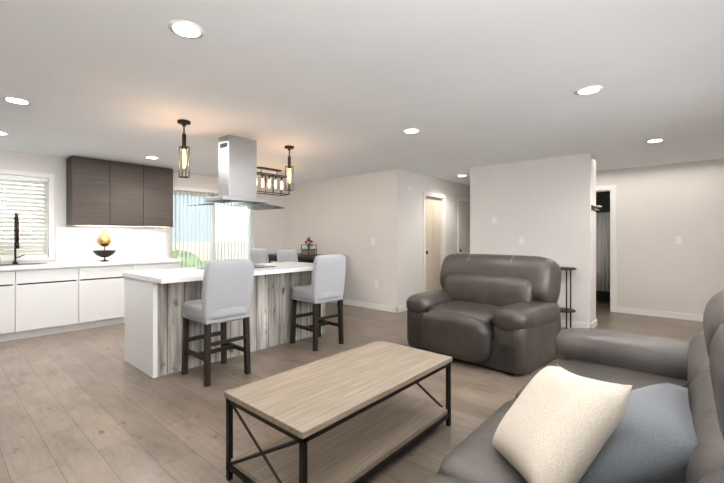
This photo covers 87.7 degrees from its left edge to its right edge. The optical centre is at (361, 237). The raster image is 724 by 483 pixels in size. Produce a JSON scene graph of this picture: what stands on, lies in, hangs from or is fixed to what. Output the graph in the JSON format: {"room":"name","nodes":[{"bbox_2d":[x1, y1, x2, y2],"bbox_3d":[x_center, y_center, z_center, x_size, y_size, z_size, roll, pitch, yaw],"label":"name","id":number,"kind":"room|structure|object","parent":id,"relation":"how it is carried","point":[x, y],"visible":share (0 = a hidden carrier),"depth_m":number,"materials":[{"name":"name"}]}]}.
{"room":"living room","nodes":[
{"label":"living room","id":0,"kind":"room"},
{"bbox_2d":[0,150,281,263],"bbox_3d":[-3.690,0.060,6.370,0.150,2.440,5.870,0,0,41],"label":"wall","id":1,"kind":"structure","parent":0,"point":[267,230],"depth_m":6.47,"materials":[{"name":"paint"}]},
{"bbox_2d":[0,169,54,260],"bbox_3d":[-4.869,-0.292,4.944,0.120,1.215,1.290,0,0,41],"label":"window","id":2,"kind":"structure","parent":1,"relation":"in","point":[51,200],"depth_m":5.36,"materials":[{"name":"white"}]},
{"bbox_2d":[0,174,47,257],"bbox_3d":[-4.858,-0.280,4.934,0.040,1.110,1.150,0,0,41],"label":"window blind","id":3,"kind":"object","parent":2,"relation":"attached to","point":[33,237],"visible":0.9,"depth_m":5.18,"materials":[{"name":"white plastic"}]},
{"bbox_2d":[49,241,54,249],"bbox_3d":[-4.418,0.120,5.373,0.005,0.120,0.070,0,0,41],"label":"switch plate","id":4,"kind":"object","parent":1,"relation":"attached to","point":[51,243],"depth_m":5.37,"materials":[{"name":"white plastic"}]},
{"bbox_2d":[66,156,109,225],"bbox_3d":[-4.055,-0.663,5.581,0.325,0.964,0.460,0,0,41],"label":"upper cabinet","id":5,"kind":"object","parent":1,"relation":"attached to","point":[99,192],"depth_m":5.46,"materials":[{"name":"brown wood"}]},
{"bbox_2d":[56,229,165,260],"bbox_3d":[-4.471,0.110,5.326,0.012,0.500,3.230,0,0,41],"label":"backsplash","id":6,"kind":"structure","parent":1,"relation":"attached to","point":[71,244],"depth_m":5.94,"materials":[{"name":"white tile"}]},
{"bbox_2d":[110,161,145,226],"bbox_3d":[-3.753,-0.663,5.928,0.325,0.964,0.460,0,0,41],"label":"upper cabinet","id":7,"kind":"object","parent":1,"relation":"attached to","point":[127,181],"depth_m":5.83,"materials":[{"name":"brown wood"}]},
{"bbox_2d":[146,166,172,226],"bbox_3d":[-3.452,-0.663,6.276,0.325,0.964,0.460,0,0,41],"label":"upper cabinet","id":8,"kind":"object","parent":1,"relation":"attached to","point":[159,181],"depth_m":6.18,"materials":[{"name":"brown wood"}]},
{"bbox_2d":[169,191,251,267],"bbox_3d":[-2.887,0.229,7.303,0.060,2.100,1.690,0,0,41],"label":"window","id":9,"kind":"structure","parent":1,"relation":"in","point":[212,229],"depth_m":7.26,"materials":[{"name":"glass"}]},
{"bbox_2d":[170,186,250,267],"bbox_3d":[-2.790,0.169,7.231,0.069,2.130,1.770,0,0,41],"label":"door blinds","id":10,"kind":"object","parent":9,"relation":"attached to","point":[195,190],"visible":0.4,"depth_m":6.97,"materials":[{"name":"white"}]},
{"bbox_2d":[282,169,400,306],"bbox_3d":[-0.559,0.059,7.459,3.150,2.440,0.120,0,0,41],"label":"wall","id":11,"kind":"structure","parent":0,"point":[350,216],"depth_m":6.98,"materials":[{"name":"paint"}]},
{"bbox_2d":[333,299,397,312],"bbox_3d":[-0.598,1.232,7.404,3.164,0.095,0.014,0,0,41],"label":"baseboard","id":12,"kind":"structure","parent":11,"relation":"attached to","point":[347,302],"depth_m":6.74,"materials":[{"name":"white wood"}]},
{"bbox_2d":[0,299,703,482],"bbox_3d":[0.873,1.310,5.143,8.750,0.060,10.300,0,0,41],"label":"floor","id":13,"kind":"structure","parent":0,"point":[90,405],"depth_m":2.92,"materials":[{"name":"brown wood"}]},
{"bbox_2d":[0,269,15,341],"bbox_3d":[-4.703,0.843,4.622,0.585,0.875,0.600,0,0,41],"label":"base cabinet","id":14,"kind":"object","parent":13,"relation":"on","point":[8,278],"depth_m":4.61,"materials":[{"name":"white wood"}]},
{"bbox_2d":[16,269,79,339],"bbox_3d":[-4.297,0.843,5.090,0.585,0.875,0.640,0,0,41],"label":"base cabinet","id":15,"kind":"object","parent":13,"relation":"on","point":[78,284],"depth_m":4.89,"materials":[{"name":"white wood"}]},
{"bbox_2d":[0,257,179,272],"bbox_3d":[-4.242,0.383,5.128,0.616,0.045,3.230,0,0,41],"label":"countertop","id":16,"kind":"structure","parent":15,"relation":"on","point":[135,260],"depth_m":5.35,"materials":[{"name":"white stone"}]},
{"bbox_2d":[93,228,116,260],"bbox_3d":[-3.859,0.109,5.650,0.300,0.499,0.300,0,0,41],"label":"figurine","id":17,"kind":"object","parent":16,"relation":"on","point":[104,240],"visible":1,"depth_m":5.60,"materials":[{"name":"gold metal"}]},
{"bbox_2d":[80,265,135,329],"bbox_3d":[-3.871,0.842,5.580,0.585,0.875,0.660,0,0,41],"label":"base cabinet","id":18,"kind":"object","parent":13,"relation":"on","point":[101,286],"depth_m":5.35,"materials":[{"name":"white wood"}]},
{"bbox_2d":[136,261,179,270],"bbox_3d":[-3.431,0.842,6.086,0.585,0.875,0.680,0,0,41],"label":"base cabinet","id":19,"kind":"object","parent":13,"relation":"on","point":[167,264],"depth_m":5.93,"materials":[{"name":"white wood"}]},
{"bbox_2d":[181,259,253,386],"bbox_3d":[-1.350,0.741,3.517,0.545,1.081,0.460,0,0,41],"label":"bar stool","id":20,"kind":"object","parent":13,"relation":"on","point":[227,291],"visible":1,"depth_m":3.37,"materials":[{"name":"white fabric"}]},
{"bbox_2d":[124,269,324,377],"bbox_3d":[-1.477,0.843,4.474,0.760,0.875,2.150,0,0,41],"label":"kitchen island","id":21,"kind":"object","parent":13,"relation":"on","point":[154,300],"depth_m":3.76,"materials":[{"name":"white wood"}]},
{"bbox_2d":[122,261,312,284],"bbox_3d":[-1.393,0.383,4.418,1.000,0.045,2.204,0,0,41],"label":"island countertop","id":22,"kind":"structure","parent":21,"relation":"on","point":[163,276],"depth_m":3.86,"materials":[{"name":"white stone"}]},
{"bbox_2d":[198,265,269,268],"bbox_3d":[-1.487,0.357,4.477,0.500,0.006,0.759,0,0,41],"label":"cooktop","id":23,"kind":"object","parent":22,"relation":"in","point":[255,266],"depth_m":4.47,"materials":[{"name":"black glass"}]},
{"bbox_2d":[250,249,268,263],"bbox_3d":[-1.624,0.740,6.653,0.460,1.081,0.545,0,0,41],"label":"dining chair","id":24,"kind":"object","parent":13,"relation":"on","point":[257,256],"visible":0.17,"depth_m":6.41,"materials":[{"name":"grey fabric"}]},
{"bbox_2d":[277,250,297,261],"bbox_3d":[-1.043,0.740,6.148,0.460,1.081,0.545,0,0,41],"label":"dining chair","id":25,"kind":"object","parent":13,"relation":"on","point":[287,255],"visible":0.15,"depth_m":5.91,"materials":[{"name":"grey fabric"}]},
{"bbox_2d":[268,253,346,305],"bbox_3d":[-1.129,0.809,7.200,1.530,0.940,0.820,0,0,41],"label":"dining table","id":26,"kind":"object","parent":13,"relation":"on","point":[302,258],"visible":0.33,"depth_m":6.97,"materials":[{"name":"grey wood"}]},
{"bbox_2d":[301,237,316,255],"bbox_3d":[-0.996,0.171,7.071,0.208,0.334,0.208,0,0,41],"label":"centerpiece","id":27,"kind":"object","parent":26,"relation":"on","point":[308,252],"visible":1,"depth_m":7.04,"materials":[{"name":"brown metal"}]},
{"bbox_2d":[291,254,345,350],"bbox_3d":[-0.526,0.741,4.528,0.545,1.081,0.460,0,0,45],"label":"bar stool","id":28,"kind":"object","parent":13,"relation":"on","point":[328,278],"visible":1,"depth_m":4.38,"materials":[{"name":"white fabric"}]},
{"bbox_2d":[224,340,451,482],"bbox_3d":[-0.057,1.049,2.281,0.640,0.465,1.320,0,0,41],"label":"coffee table","id":29,"kind":"object","parent":13,"relation":"on","point":[354,415],"visible":1,"depth_m":2.06,"materials":[{"name":"brown wood"}]},
{"bbox_2d":[406,253,560,374],"bbox_3d":[1.318,0.740,4.219,1.208,1.082,1.440,0,0,-42],"label":"recliner","id":30,"kind":"object","parent":13,"relation":"on","point":[498,312],"visible":0.98,"depth_m":3.89,"materials":[{"name":"leather"}]},
{"bbox_2d":[560,267,576,328],"bbox_3d":[2.766,0.849,5.181,0.320,0.862,0.320,0,0,41],"label":"side table","id":31,"kind":"object","parent":13,"relation":"on","point":[566,310],"visible":0.65,"depth_m":5.06,"materials":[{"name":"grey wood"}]},
{"bbox_2d":[417,289,723,482],"bbox_3d":[0.983,0.731,1.233,1.314,1.062,3.030,0,0,41],"label":"sofa","id":32,"kind":"object","parent":13,"relation":"on","point":[590,405],"visible":1,"depth_m":1.19,"materials":[{"name":"leather"}]},
{"bbox_2d":[0,0,723,185],"bbox_3d":[0.873,-1.190,5.142,8.750,0.060,10.300,0,0,41],"label":"ceiling","id":33,"kind":"structure","parent":0,"point":[327,89],"depth_m":2.82,"materials":[{"name":"paint"}]},
{"bbox_2d":[2,97,31,104],"bbox_3d":[-2.928,-1.156,3.198,0.189,0.005,0.189,0,0,35],"label":"recessed light","id":34,"kind":"object","parent":33,"relation":"in","point":[15,100],"depth_m":3.18,"materials":[{"name":"white"}]},
{"bbox_2d":[145,156,158,158],"bbox_3d":[-3.061,-1.157,5.486,0.189,0.005,0.189,0,0,35],"label":"recessed light","id":35,"kind":"object","parent":33,"relation":"in","point":[149,157],"depth_m":5.46,"materials":[{"name":"white"}]},
{"bbox_2d":[177,119,190,177],"bbox_3d":[-1.777,-0.877,3.761,0.120,0.562,0.120,0,0,41],"label":"pendant light","id":36,"kind":"object","parent":33,"relation":"hanging from","point":[183,122],"visible":1,"depth_m":3.75,"materials":[{"name":"grey metal"}]},
{"bbox_2d":[167,20,204,38],"bbox_3d":[-0.980,-1.155,2.102,0.189,0.005,0.189,0,0,2],"label":"recessed light","id":37,"kind":"object","parent":33,"relation":"in","point":[185,29],"depth_m":2.09,"materials":[{"name":"white plastic"}]},
{"bbox_2d":[189,135,283,210],"bbox_3d":[-1.472,-0.755,4.463,0.600,0.805,0.921,0,0,41],"label":"range hood","id":38,"kind":"object","parent":33,"relation":"hanging from","point":[237,171],"visible":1,"depth_m":4.36,"materials":[{"name":"metal"}]},
{"bbox_2d":[257,167,288,195],"bbox_3d":[-1.571,-0.947,6.377,0.232,0.425,0.672,0,0,41],"label":"cage chandelier","id":39,"kind":"object","parent":33,"relation":"hanging from","point":[269,176],"visible":0.71,"depth_m":6.38,"materials":[{"name":"grey metal"}]},
{"bbox_2d":[284,145,293,190],"bbox_3d":[-0.929,-0.878,4.814,0.120,0.562,0.120,0,0,41],"label":"pendant light","id":40,"kind":"object","parent":33,"relation":"hanging from","point":[289,148],"visible":1,"depth_m":4.80,"materials":[{"name":"grey metal"}]},
{"bbox_2d":[403,128,419,133],"bbox_3d":[0.538,-1.156,4.109,0.189,0.005,0.189,0,0,32],"label":"recessed light","id":41,"kind":"object","parent":33,"relation":"in","point":[412,130],"depth_m":4.10,"materials":[{"name":"white"}]},
{"bbox_2d":[575,85,602,94],"bbox_3d":[1.788,-1.156,2.970,0.189,0.005,0.189,0,0,35],"label":"recessed light","id":42,"kind":"object","parent":33,"relation":"in","point":[587,90],"depth_m":2.96,"materials":[{"name":"white"}]},
{"bbox_2d":[645,139,664,142],"bbox_3d":[3.521,-1.156,4.524,0.189,0.005,0.189,0,0,32],"label":"recessed light","id":43,"kind":"object","parent":33,"relation":"in","point":[653,140],"depth_m":4.50,"materials":[{"name":"white"}]},
{"bbox_2d":[401,170,469,305],"bbox_3d":[2.027,0.059,8.127,0.120,2.440,4.280,0,0,41],"label":"wall","id":44,"kind":"structure","parent":0,"point":[412,241],"depth_m":6.87,"materials":[{"name":"paint"}]},
{"bbox_2d":[398,305,407,312],"bbox_3d":[0.875,1.232,6.698,0.014,0.095,0.810,0,0,41],"label":"baseboard","id":45,"kind":"structure","parent":44,"relation":"attached to","point":[401,308],"depth_m":6.48,"materials":[{"name":"white wood"}]},
{"bbox_2d":[423,191,469,291],"bbox_3d":[1.842,0.211,7.877,0.108,2.135,2.250,0,0,41],"label":"door","id":46,"kind":"structure","parent":44,"relation":"attached to","point":[433,238],"depth_m":7.49,"materials":[{"name":"beige paint"}]},
{"bbox_2d":[470,152,595,323],"bbox_3d":[2.597,0.060,5.870,1.740,2.440,0.420,0,0,41],"label":"wall","id":47,"kind":"structure","parent":0,"point":[542,206],"depth_m":5.50,"materials":[{"name":"paint"}]},
{"bbox_2d":[492,217,496,223],"bbox_3d":[2.110,-0.265,6.011,0.080,0.110,0.005,0,0,41],"label":"switch plate","id":48,"kind":"object","parent":47,"relation":"attached to","point":[494,221],"depth_m":6.01,"materials":[{"name":"white plastic"}]},
{"bbox_2d":[519,236,523,243],"bbox_3d":[2.431,0.050,5.732,0.070,0.120,0.005,0,0,41],"label":"switch plate","id":49,"kind":"object","parent":47,"relation":"attached to","point":[521,238],"depth_m":5.73,"materials":[{"name":"white plastic"}]},
{"bbox_2d":[561,320,591,327],"bbox_3d":[2.455,1.232,5.707,1.768,0.095,0.014,0,0,41],"label":"baseboard","id":50,"kind":"structure","parent":47,"relation":"attached to","point":[563,323],"depth_m":5.25,"materials":[{"name":"white wood"}]},
{"bbox_2d":[592,319,596,328],"bbox_3d":[3.263,1.232,5.299,0.014,0.095,0.390,0,0,41],"label":"baseboard","id":51,"kind":"structure","parent":47,"relation":"attached to","point":[594,323],"depth_m":5.30,"materials":[{"name":"white wood"}]},
{"bbox_2d":[591,205,601,210],"bbox_3d":[3.292,-0.410,5.280,0.081,0.068,0.320,0,0,41],"label":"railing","id":52,"kind":"object","parent":47,"relation":"attached to","point":[593,207],"visible":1,"depth_m":5.24,"materials":[{"name":"metal"}]},
{"bbox_2d":[596,191,609,300],"bbox_3d":[4.908,0.059,7.730,2.550,2.440,0.100,0,0,41],"label":"wall","id":53,"kind":"structure","parent":0,"point":[603,199],"depth_m":7.65,"materials":[{"name":"grey paint"}]},
{"bbox_2d":[596,212,609,291],"bbox_3d":[4.564,0.279,7.235,0.500,1.500,0.076,0,0,41],"label":"curtain","id":54,"kind":"object","parent":53,"relation":"attached to","point":[602,251],"visible":0.46,"depth_m":7.16,"materials":[{"name":"grey fabric"}]},
{"bbox_2d":[596,159,723,314],"bbox_3d":[4.723,0.060,6.183,4.300,2.440,0.120,0,0,41],"label":"wall","id":55,"kind":"structure","parent":0,"point":[660,208],"depth_m":5.97,"materials":[{"name":"paint"}]},
{"bbox_2d":[596,185,616,311],"bbox_3d":[4.012,0.192,6.789,0.980,2.175,0.138,0,0,41],"label":"door frame","id":56,"kind":"structure","parent":55,"relation":"attached to","point":[612,189],"depth_m":6.44,"materials":[{"name":"white wood"}]},
{"bbox_2d":[617,307,702,321],"bbox_3d":[5.279,1.232,5.611,2.470,0.095,0.014,0,0,41],"label":"baseboard","id":57,"kind":"structure","parent":55,"relation":"attached to","point":[665,314],"depth_m":6.03,"materials":[{"name":"white wood"}]},
{"bbox_2d":[676,236,681,243],"bbox_3d":[4.957,0.050,5.896,0.070,0.120,0.006,0,0,41],"label":"switch plate","id":58,"kind":"object","parent":55,"relation":"attached to","point":[678,239],"depth_m":5.89,"materials":[{"name":"white plastic"}]},
{"label":"outside","id":59,"kind":"structure","parent":0,"visible":0},
{"bbox_2d":[0,182,246,241],"bbox_3d":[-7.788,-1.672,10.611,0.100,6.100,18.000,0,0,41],"label":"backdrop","id":60,"kind":"structure","parent":59,"point":[235,209],"depth_m":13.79,"materials":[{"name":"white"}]},
{"bbox_3d":[-4.523,1.329,7.776,2.950,0.060,12.000,0,0,41],"label":"patio","id":61,"kind":"object","parent":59,"visible":0},
{"bbox_2d":[0,249,209,267],"bbox_3d":[-5.399,0.699,7.643,1.800,1.200,5.650,0,0,41],"label":"shrubs","id":62,"kind":"object","parent":61,"relation":"on","point":[197,260],"depth_m":8.56,"materials":[{"name":"green plant"}]},
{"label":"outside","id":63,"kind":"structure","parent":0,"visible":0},
{"bbox_2d":[0,241,246,260],"bbox_3d":[-5.750,0.729,8.841,0.100,1.200,12.000,0,0,41],"label":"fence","id":64,"kind":"object","parent":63,"point":[226,249],"depth_m":10.65,"materials":[{"name":"white wood"}]},
{"bbox_2d":[172,195,209,241],"bbox_3d":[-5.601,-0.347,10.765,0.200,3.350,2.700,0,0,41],"label":"house","id":65,"kind":"structure","parent":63,"point":[197,221],"depth_m":11.26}
]}

